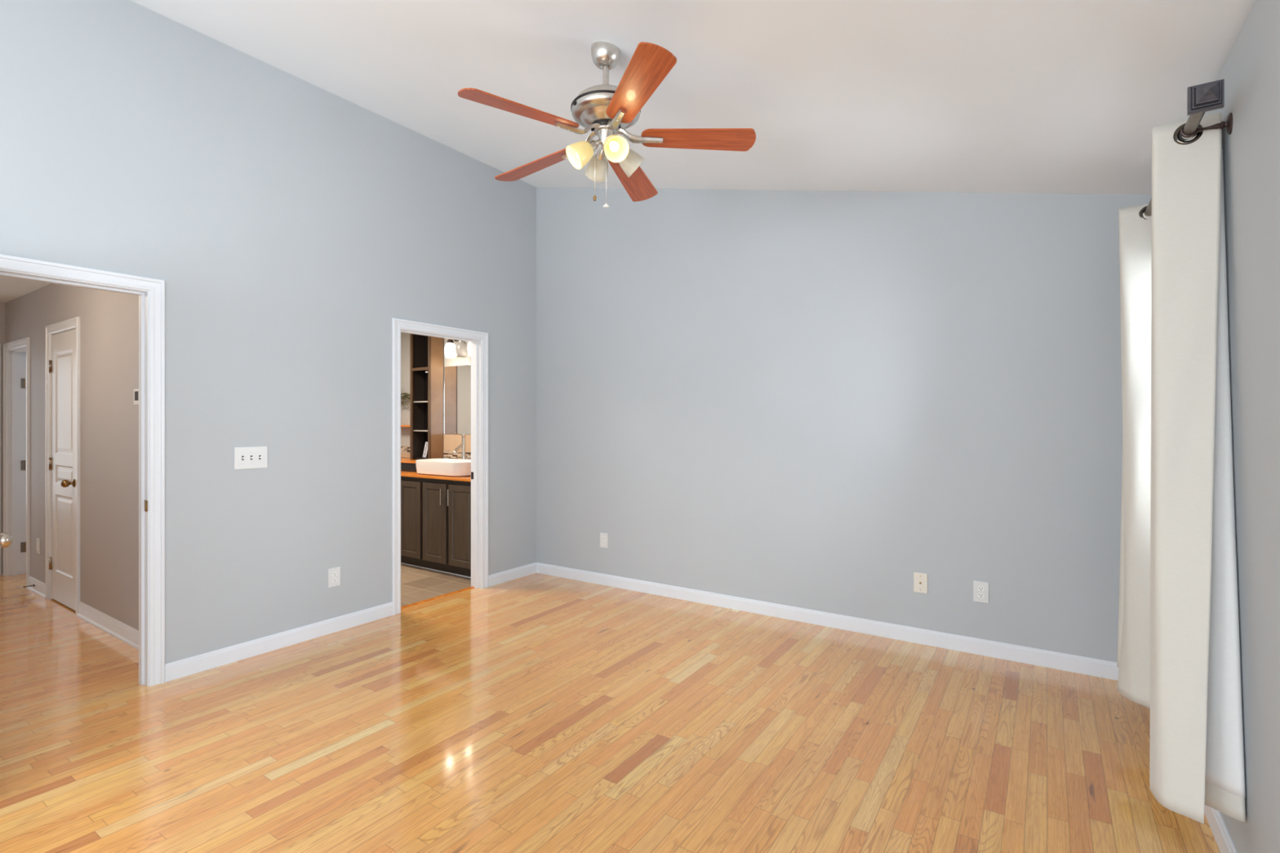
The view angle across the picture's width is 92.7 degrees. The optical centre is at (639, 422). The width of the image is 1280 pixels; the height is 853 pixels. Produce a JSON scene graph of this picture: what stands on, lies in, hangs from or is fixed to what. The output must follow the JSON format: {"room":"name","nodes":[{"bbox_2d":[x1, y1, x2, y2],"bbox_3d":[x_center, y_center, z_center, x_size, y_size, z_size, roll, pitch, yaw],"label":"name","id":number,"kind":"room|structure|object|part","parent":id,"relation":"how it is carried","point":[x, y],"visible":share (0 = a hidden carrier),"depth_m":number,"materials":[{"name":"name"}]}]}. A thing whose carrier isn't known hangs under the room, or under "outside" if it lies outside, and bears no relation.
{"room":"empty bedroom","nodes":[
{"label":"empty bedroom","id":0,"kind":"room"},
{"bbox_2d":[0,302,4,575],"bbox_3d":[-6.389,0.150,4.560,0.120,2.440,2.300,0,0,34],"label":"wall","id":1,"kind":"structure","parent":0,"point":[2,304],"depth_m":5.47,"materials":[{"name":"beige paint"}]},
{"bbox_2d":[0,533,13,547],"bbox_3d":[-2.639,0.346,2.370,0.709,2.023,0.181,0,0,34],"label":"door knob","id":2,"kind":"object","parent":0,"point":[6,539],"depth_m":2.25,"materials":[{"name":"gold metal"}]},
{"bbox_2d":[0,275,50,302],"bbox_3d":[-5.345,-1.120,3.876,5.205,0.100,2.520,0,0,34],"label":"ceiling","id":3,"kind":"structure","parent":0,"point":[11,288],"depth_m":4.83,"materials":[{"name":"paint"}]},
{"bbox_2d":[4,283,138,630],"bbox_3d":[-4.216,0.150,4.565,4.090,2.440,0.120,0,0,34],"label":"wall","id":4,"kind":"structure","parent":0,"point":[109,320],"depth_m":4.14,"materials":[{"name":"beige paint"}]},
{"bbox_2d":[0,337,30,586],"bbox_3d":[-5.656,0.335,4.942,0.916,2.071,1.091,0,0,34],"label":"door","id":5,"kind":"structure","parent":4,"relation":"attached to","point":[16,353],"depth_m":5.45,"materials":[{"name":"white paint"}]},
{"bbox_2d":[19,584,34,588],"bbox_3d":[-4.911,1.318,4.892,0.020,0.020,0.087,0,0,34],"label":"door stop","id":6,"kind":"object","parent":4,"relation":"attached to","point":[21,587],"visible":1,"depth_m":4.88,"materials":[{"name":"brown metal"}]},
{"bbox_2d":[36,537,39,554],"bbox_3d":[-4.825,0.995,4.894,0.078,0.122,0.008,0,0,34],"label":"wall outlet","id":7,"kind":"object","parent":4,"relation":"attached to","point":[37,539],"visible":1,"depth_m":4.88,"materials":[{"name":"white plastic"}]},
{"bbox_2d":[48,328,75,610],"bbox_3d":[-4.308,0.344,4.534,0.642,2.029,0.108,0,0,34],"label":"door","id":8,"kind":"structure","parent":4,"relation":"in","point":[62,366],"depth_m":4.55,"materials":[{"name":"white paint"}]},
{"bbox_3d":[-4.104,0.440,4.377,0.060,0.060,0.073,0,0,34],"label":"knob","id":9,"kind":"part","parent":8,"relation":"part of","materials":[{"name":"gold metal"}]},
{"bbox_2d":[45,316,79,615],"bbox_3d":[-4.262,0.312,4.586,0.772,2.116,0.137,0,0,34],"label":"door frame","id":10,"kind":"structure","parent":4,"relation":"attached to","point":[72,323],"depth_m":4.71,"materials":[{"name":"white wood"}]},
{"bbox_2d":[2,573,138,649],"bbox_3d":[-4.130,1.320,4.424,3.790,0.100,0.020,0,0,34],"label":"baseboard","id":11,"kind":"structure","parent":4,"relation":"attached to","point":[129,635],"depth_m":4.04,"materials":[{"name":"white wood"}]},
{"bbox_2d":[133,388,138,404],"bbox_3d":[-3.025,-0.152,3.683,0.090,0.095,0.026,0,0,34],"label":"thermostat","id":12,"kind":"object","parent":4,"relation":"attached to","point":[135,391],"visible":0.53,"depth_m":3.67,"materials":[{"name":"white plastic"}]},
{"bbox_2d":[0,0,536,663],"bbox_3d":[-2.897,-0.387,2.749,0.118,3.513,6.861,0,0,34],"label":"wall","id":13,"kind":"structure","parent":0,"point":[286,221],"depth_m":3.64,"materials":[{"name":"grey paint"}]},
{"bbox_2d":[0,253,164,686],"bbox_3d":[-2.800,0.312,2.895,0.152,2.116,0.863,0,0,34],"label":"door frame","id":14,"kind":"structure","parent":13,"relation":"attached to","point":[150,291],"depth_m":3.18,"materials":[{"name":"white paint"}]},
{"bbox_3d":[-2.566,0.435,3.168,0.048,0.060,0.011,0,0,34],"label":"strike plate","id":15,"kind":"part","parent":14,"relation":"part of","materials":[{"name":"gold metal"}]},
{"bbox_2d":[234,446,267,469],"bbox_3d":[-2.270,0.208,3.568,0.018,0.128,0.178,0,0,34],"label":"light switch","id":16,"kind":"object","parent":13,"relation":"attached to","point":[246,457],"visible":1,"depth_m":3.57,"materials":[{"name":"white plastic"}]},
{"bbox_2d":[328,566,340,587],"bbox_3d":[-1.996,1.012,3.988,0.009,0.122,0.080,0,0,34],"label":"wall outlet","id":17,"kind":"object","parent":13,"relation":"attached to","point":[334,574],"visible":1,"depth_m":3.98,"materials":[{"name":"white plastic"}]},
{"bbox_2d":[332,577,337,582],"bbox_3d":[-1.994,1.032,3.986,0.004,0.029,0.034,0,0,34],"label":"receptacle","id":18,"kind":"object","parent":17,"relation":"attached to","point":[334,580],"depth_m":3.98,"materials":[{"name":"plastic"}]},
{"bbox_2d":[332,571,337,576],"bbox_3d":[-1.994,0.993,3.986,0.004,0.029,0.034,0,0,34],"label":"receptacle","id":19,"kind":"object","parent":17,"relation":"attached to","point":[334,573],"depth_m":3.99,"materials":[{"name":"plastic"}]},
{"bbox_2d":[164,562,537,682],"bbox_3d":[-2.801,1.324,2.776,0.013,0.092,6.711,0,0,34],"label":"baseboard","id":20,"kind":"structure","parent":13,"relation":"attached to","point":[208,660],"depth_m":3.73,"materials":[{"name":"white wood"}]},
{"bbox_2d":[400,586,474,608],"bbox_3d":[-1.585,1.368,4.757,0.036,0.008,0.746,0,0,34],"label":"threshold","id":21,"kind":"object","parent":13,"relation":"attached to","point":[472,587],"depth_m":4.75,"materials":[{"name":"brown wood"}]},
{"bbox_2d":[391,317,488,614],"bbox_3d":[-1.567,0.315,4.745,0.152,2.111,0.888,0,0,34],"label":"door frame","id":22,"kind":"structure","parent":13,"relation":"attached to","point":[478,340],"depth_m":5.02,"materials":[{"name":"white paint"}]},
{"bbox_2d":[0,564,1220,852],"bbox_3d":[-3.147,1.395,3.011,9.822,0.050,7.020,0,0,34],"label":"floor","id":23,"kind":"structure","parent":0,"point":[535,713],"depth_m":2.62,"materials":[{"name":"brown wood"}]},
{"bbox_2d":[400,475,471,577],"bbox_3d":[-2.027,0.941,5.927,1.951,0.858,0.557,0,0,34],"label":"vanity cabinet","id":24,"kind":"object","parent":23,"relation":"on","point":[436,513],"visible":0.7,"depth_m":5.52,"materials":[{"name":"brown wood"}]},
{"bbox_3d":[-2.157,0.910,5.733,0.320,0.712,0.024,0,0,34],"label":"door","id":25,"kind":"part","parent":24,"relation":"part of","materials":[{"name":"brown wood"}]},
{"bbox_3d":[-1.858,0.910,5.534,0.328,0.712,0.024,0,0,34],"label":"door","id":26,"kind":"part","parent":24,"relation":"part of","materials":[{"name":"brown wood"}]},
{"bbox_2d":[400,471,471,481],"bbox_3d":[-2.022,0.501,5.936,1.951,0.022,0.539,0,0,34],"label":"countertop","id":27,"kind":"structure","parent":24,"relation":"on","point":[413,474],"depth_m":5.52,"materials":[{"name":"orange wood"}]},
{"bbox_2d":[400,457,417,472],"bbox_3d":[-2.428,0.438,6.316,0.853,0.104,0.356,0,0,34],"label":"drawer box","id":28,"kind":"object","parent":27,"relation":"on","point":[407,464],"visible":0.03,"depth_m":6.04,"materials":[{"name":"black paint"}]},
{"bbox_2d":[409,333,443,459],"bbox_3d":[-2.193,-0.302,6.274,0.315,1.376,0.165,0,0,34],"label":"shelving cabinet","id":29,"kind":"object","parent":28,"relation":"on","point":[426,353],"visible":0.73,"depth_m":6.27,"materials":[{"name":"brown wood"}]},
{"bbox_3d":[-2.311,-0.302,6.362,0.020,1.376,0.149,0,0,34],"label":"panel","id":30,"kind":"part","parent":29,"relation":"part of","materials":[{"name":"brown wood"}]},
{"bbox_3d":[-2.234,-0.302,6.212,0.315,1.376,0.016,0,0,34],"label":"frame","id":31,"kind":"part","parent":29,"relation":"part of","materials":[{"name":"brown wood"}]},
{"bbox_3d":[-2.191,0.374,6.280,0.271,0.020,0.127,0,0,34],"label":"shelf","id":32,"kind":"part","parent":29,"relation":"part of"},
{"bbox_3d":[-2.191,-0.208,6.280,0.271,0.012,0.127,0,0,34],"label":"shelf","id":33,"kind":"part","parent":29,"relation":"part of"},
{"bbox_2d":[422,441,427,457],"bbox_3d":[-2.201,0.283,6.274,0.044,0.159,0.120,0,0,-31],"label":"picture frame","id":34,"kind":"object","parent":29,"relation":"in","point":[425,450],"visible":0.86,"depth_m":6.27,"materials":[{"name":"white"}]},
{"bbox_3d":[-2.150,-0.302,6.337,0.275,1.376,0.012,0,0,34],"label":"panel","id":35,"kind":"part","parent":29,"relation":"part of","materials":[{"name":"brown wood"}]},
{"bbox_3d":[-2.066,-0.302,6.198,0.020,1.376,0.149,0,0,34],"label":"panel","id":36,"kind":"part","parent":29,"relation":"part of","materials":[{"name":"brown wood"}]},
{"bbox_2d":[415,458,471,476],"bbox_3d":[-1.785,0.423,5.715,0.674,0.133,0.360,0,0,34],"label":"vessel sink","id":37,"kind":"object","parent":27,"relation":"in","point":[436,467],"visible":0.74,"depth_m":5.53,"materials":[{"name":"white ceramic"}]},
{"bbox_2d":[453,432,466,459],"bbox_3d":[-1.738,0.295,5.893,0.052,0.389,0.145,0,0,34],"label":"faucet","id":38,"kind":"object","parent":27,"relation":"on","point":[463,445],"visible":0.65,"depth_m":5.91,"materials":[{"name":"silver metal"}]},
{"bbox_3d":[-1.743,0.243,5.885,0.027,0.099,0.126,0,0,34],"label":"spout","id":39,"kind":"part","parent":38,"relation":"part of","materials":[{"name":"silver metal"}]},
{"bbox_3d":[-1.764,0.665,5.438,0.014,0.146,0.035,0,0,34],"label":"handle","id":40,"kind":"part","parent":24,"relation":"part of","materials":[{"name":"silver metal"}]},
{"bbox_3d":[-1.681,0.665,5.383,0.014,0.146,0.035,0,0,34],"label":"handle","id":41,"kind":"part","parent":24,"relation":"part of","materials":[{"name":"silver metal"}]},
{"bbox_3d":[-1.557,0.910,5.333,0.328,0.712,0.024,0,0,34],"label":"door","id":42,"kind":"part","parent":24,"relation":"part of","materials":[{"name":"brown wood"}]},
{"bbox_2d":[129,0,1256,195],"bbox_3d":[-0.993,-1.693,1.552,4.617,1.100,6.981,0,0,34],"label":"ceiling","id":43,"kind":"structure","parent":0,"point":[1011,96],"depth_m":2.75,"materials":[{"name":"paint"}]},
{"bbox_2d":[457,40,755,208],"bbox_3d":[-0.190,-1.290,2.710,1.218,0.728,1.266,0,0,34],"label":"ceiling fan","id":44,"kind":"object","parent":43,"relation":"hanging from","point":[606,109],"visible":1,"depth_m":2.63,"materials":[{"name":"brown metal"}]},
{"bbox_3d":[-0.472,-1.243,2.433,0.505,0.006,0.144,-2,14,-38],"label":"blade","id":45,"kind":"part","parent":44,"relation":"part of","materials":[{"name":"brown wood"}]},
{"bbox_3d":[-0.485,-1.225,2.911,0.505,0.006,0.144,-5,10,34],"label":"blade","id":46,"kind":"part","parent":44,"relation":"part of","materials":[{"name":"brown wood"}]},
{"bbox_3d":[-0.259,-1.155,2.633,0.120,0.119,0.106,0,0,-11],"label":"lamp shade","id":47,"kind":"part","parent":44,"relation":"part of","materials":[{"name":"glass"}]},
{"bbox_3d":[-0.189,-1.107,2.665,0.022,0.248,0.003,0,0,-24],"label":"pull chain","id":48,"kind":"part","parent":44,"relation":"part of","materials":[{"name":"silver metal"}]},
{"bbox_3d":[-0.201,-1.204,2.658,0.070,0.065,0.047,0,0,-13],"label":"socket arm","id":49,"kind":"part","parent":44,"relation":"part of","materials":[{"name":"silver metal"}]},
{"bbox_3d":[-0.189,-1.155,2.794,0.106,0.119,0.120,0,0,-33],"label":"lamp shade","id":50,"kind":"part","parent":44,"relation":"part of","materials":[{"name":"white glass"}]},
{"bbox_3d":[-0.174,-1.204,2.733,0.047,0.065,0.070,0,0,-13],"label":"socket arm","id":51,"kind":"part","parent":44,"relation":"part of","materials":[{"name":"silver metal"}]},
{"bbox_3d":[-0.147,-1.083,2.644,0.003,0.296,0.020,0,0,-7],"label":"pull chain","id":52,"kind":"part","parent":44,"relation":"part of","materials":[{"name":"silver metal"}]},
{"bbox_3d":[-0.146,-0.935,2.636,0.029,0.018,0.029,0,0,34],"label":"pull knob","id":53,"kind":"part","parent":44,"relation":"part of","materials":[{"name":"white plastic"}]},
{"bbox_3d":[-0.110,-1.169,2.586,0.041,0.057,0.062,0,0,-7],"label":"bulb","id":54,"kind":"part","parent":44,"relation":"part of","materials":[{"name":"white glass"}]},
{"bbox_3d":[-0.110,-1.155,2.569,0.106,0.119,0.120,0,0,-33],"label":"lamp shade","id":55,"kind":"part","parent":44,"relation":"part of","materials":[{"name":"glass"}]},
{"bbox_3d":[-0.041,-1.155,2.730,0.120,0.119,0.106,0,0,-11],"label":"lamp shade","id":56,"kind":"part","parent":44,"relation":"part of","materials":[{"name":"white glass"}]},
{"bbox_3d":[-0.035,-1.227,3.072,0.144,0.006,0.505,-13,-7,15],"label":"blade","id":57,"kind":"part","parent":44,"relation":"part of","materials":[{"name":"brown wood"}]},
{"bbox_3d":[-0.013,-1.259,2.298,0.144,0.006,0.505,14,-6,-19],"label":"blade","id":58,"kind":"part","parent":44,"relation":"part of","materials":[{"name":"brown wood"}]},
{"bbox_3d":[0.258,-1.248,2.693,0.505,0.006,0.144,0,-13,-2],"label":"blade","id":59,"kind":"part","parent":44,"relation":"part of","materials":[{"name":"brown wood"}]},
{"bbox_2d":[400,186,1151,662],"bbox_3d":[-0.072,-0.387,5.055,6.972,3.513,0.131,0,0,34],"label":"wall","id":60,"kind":"structure","parent":0,"point":[821,401],"depth_m":4.04,"materials":[{"name":"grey paint"}]},
{"bbox_2d":[400,445,409,457],"bbox_3d":[-2.478,0.322,6.572,0.486,0.124,0.012,0,0,34],"label":"backsplash","id":61,"kind":"structure","parent":60,"relation":"attached to","point":[405,451],"depth_m":6.61,"materials":[{"name":"beige tile"}]},
{"bbox_2d":[443,434,471,459],"bbox_3d":[-1.536,0.308,5.944,1.140,0.364,0.012,0,0,34],"label":"backsplash","id":62,"kind":"structure","parent":60,"relation":"attached to","point":[451,442],"depth_m":6.16,"materials":[{"name":"beige tile"}]},
{"bbox_2d":[444,338,471,358],"bbox_3d":[-1.715,-0.755,5.963,0.470,0.240,0.177,0,0,34],"label":"vanity light","id":63,"kind":"object","parent":60,"relation":"attached to","point":[461,349],"visible":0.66,"depth_m":5.92,"materials":[{"name":"white glass"}]},
{"bbox_3d":[-1.873,-0.709,6.032,0.116,0.147,0.116,0,0,34],"label":"lamp shade","id":64,"kind":"part","parent":63,"relation":"part of","materials":[{"name":"white glass"}]},
{"bbox_3d":[-1.854,-0.820,6.061,0.064,0.079,0.133,0,0,34],"label":"arm","id":65,"kind":"part","parent":63,"relation":"part of","materials":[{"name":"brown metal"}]},
{"bbox_3d":[-1.734,-0.709,5.940,0.116,0.147,0.116,0,0,34],"label":"lamp shade","id":66,"kind":"part","parent":63,"relation":"part of","materials":[{"name":"white glass"}]},
{"bbox_3d":[-1.596,-0.709,5.847,0.116,0.147,0.116,0,0,34],"label":"lamp shade","id":67,"kind":"part","parent":63,"relation":"part of","materials":[{"name":"white glass"}]},
{"bbox_2d":[444,364,471,434],"bbox_3d":[-1.535,-0.222,5.946,1.140,0.691,0.007,0,0,34],"label":"mirror","id":68,"kind":"object","parent":60,"relation":"attached to","point":[457,379],"visible":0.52,"depth_m":6.14,"materials":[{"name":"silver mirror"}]},
{"bbox_2d":[600,532,608,547],"bbox_3d":[-0.304,0.995,5.138,0.080,0.122,0.009,0,0,34],"label":"wall outlet","id":69,"kind":"object","parent":60,"relation":"attached to","point":[603,536],"visible":1,"depth_m":5.13,"materials":[{"name":"white plastic"}]},
{"bbox_2d":[536,562,1119,680],"bbox_3d":[0.860,1.324,4.359,4.323,0.092,0.013,0,0,34],"label":"baseboard","id":70,"kind":"structure","parent":60,"relation":"attached to","point":[1035,656],"depth_m":3.95,"materials":[{"name":"white wood"}]},
{"bbox_2d":[913,572,927,593],"bbox_3d":[1.735,0.995,3.776,0.078,0.122,0.012,0,0,34],"label":"cable jack","id":71,"kind":"object","parent":60,"relation":"attached to","point":[920,580],"visible":1,"depth_m":3.78,"materials":[{"name":"beige plastic"}]},
{"bbox_2d":[973,580,988,603],"bbox_3d":[2.009,1.000,3.596,0.080,0.122,0.009,0,0,34],"label":"wall outlet","id":72,"kind":"object","parent":60,"relation":"attached to","point":[980,588],"visible":1,"depth_m":3.59,"materials":[{"name":"white plastic"}]},
{"bbox_2d":[977,592,984,598],"bbox_3d":[2.007,1.020,3.594,0.034,0.029,0.004,0,0,34],"label":"receptacle","id":73,"kind":"object","parent":72,"relation":"attached to","point":[980,595],"depth_m":3.59,"materials":[{"name":"plastic"}]},
{"bbox_2d":[977,586,984,591],"bbox_3d":[2.007,0.981,3.594,0.034,0.029,0.004,0,0,34],"label":"receptacle","id":74,"kind":"object","parent":72,"relation":"attached to","point":[980,588],"depth_m":3.59,"materials":[{"name":"plastic"}]},
{"bbox_3d":[-2.607,0.042,6.605,0.734,0.020,0.099,0,0,34],"label":"wall shelf","id":75,"kind":"object","parent":60,"relation":"attached to","visible":0},
{"bbox_2d":[400,392,409,407],"bbox_3d":[-2.491,-0.207,6.509,0.445,0.478,0.074,0,0,34],"label":"potted plant","id":76,"kind":"object","parent":75,"relation":"on","point":[406,395],"visible":0.16,"depth_m":6.50,"materials":[{"name":"green plant"}]},
{"bbox_2d":[1204,0,1279,852],"bbox_3d":[0.833,0.114,0.263,0.150,2.512,6.861,0,0,34],"label":"wall","id":77,"kind":"structure","parent":0,"point":[1251,73],"depth_m":1.65,"materials":[{"name":"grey paint"}]},
{"bbox_2d":[1144,79,1232,216],"bbox_3d":[2.094,-0.926,2.411,0.134,0.077,1.757,0,0,34],"label":"curtain rod","id":78,"kind":"object","parent":77,"relation":"attached to","point":[1203,98],"visible":0.53,"depth_m":1.75,"materials":[{"name":"grey metal"}]},
{"bbox_2d":[1116,204,1151,708],"bbox_3d":[2.191,0.080,2.646,0.219,2.095,0.704,0,0,34],"label":"curtain","id":79,"kind":"object","parent":78,"relation":"hanging from","point":[1133,662],"visible":0.62,"depth_m":2.60,"materials":[{"name":"beige fabric"}]},
{"bbox_2d":[1149,112,1245,823],"bbox_3d":[1.723,0.079,1.926,0.206,2.097,0.514,0,0,34],"label":"curtain","id":80,"kind":"object","parent":78,"relation":"hanging from","point":[1197,750],"visible":1,"depth_m":1.85,"materials":[{"name":"beige fabric"}]},
{"bbox_2d":[1204,804,1238,852],"bbox_3d":[0.806,1.324,0.370,0.013,0.092,6.711,0,0,34],"label":"baseboard","id":81,"kind":"structure","parent":77,"relation":"attached to","point":[1225,844],"depth_m":1.96,"materials":[{"name":"white wood"}]}
]}

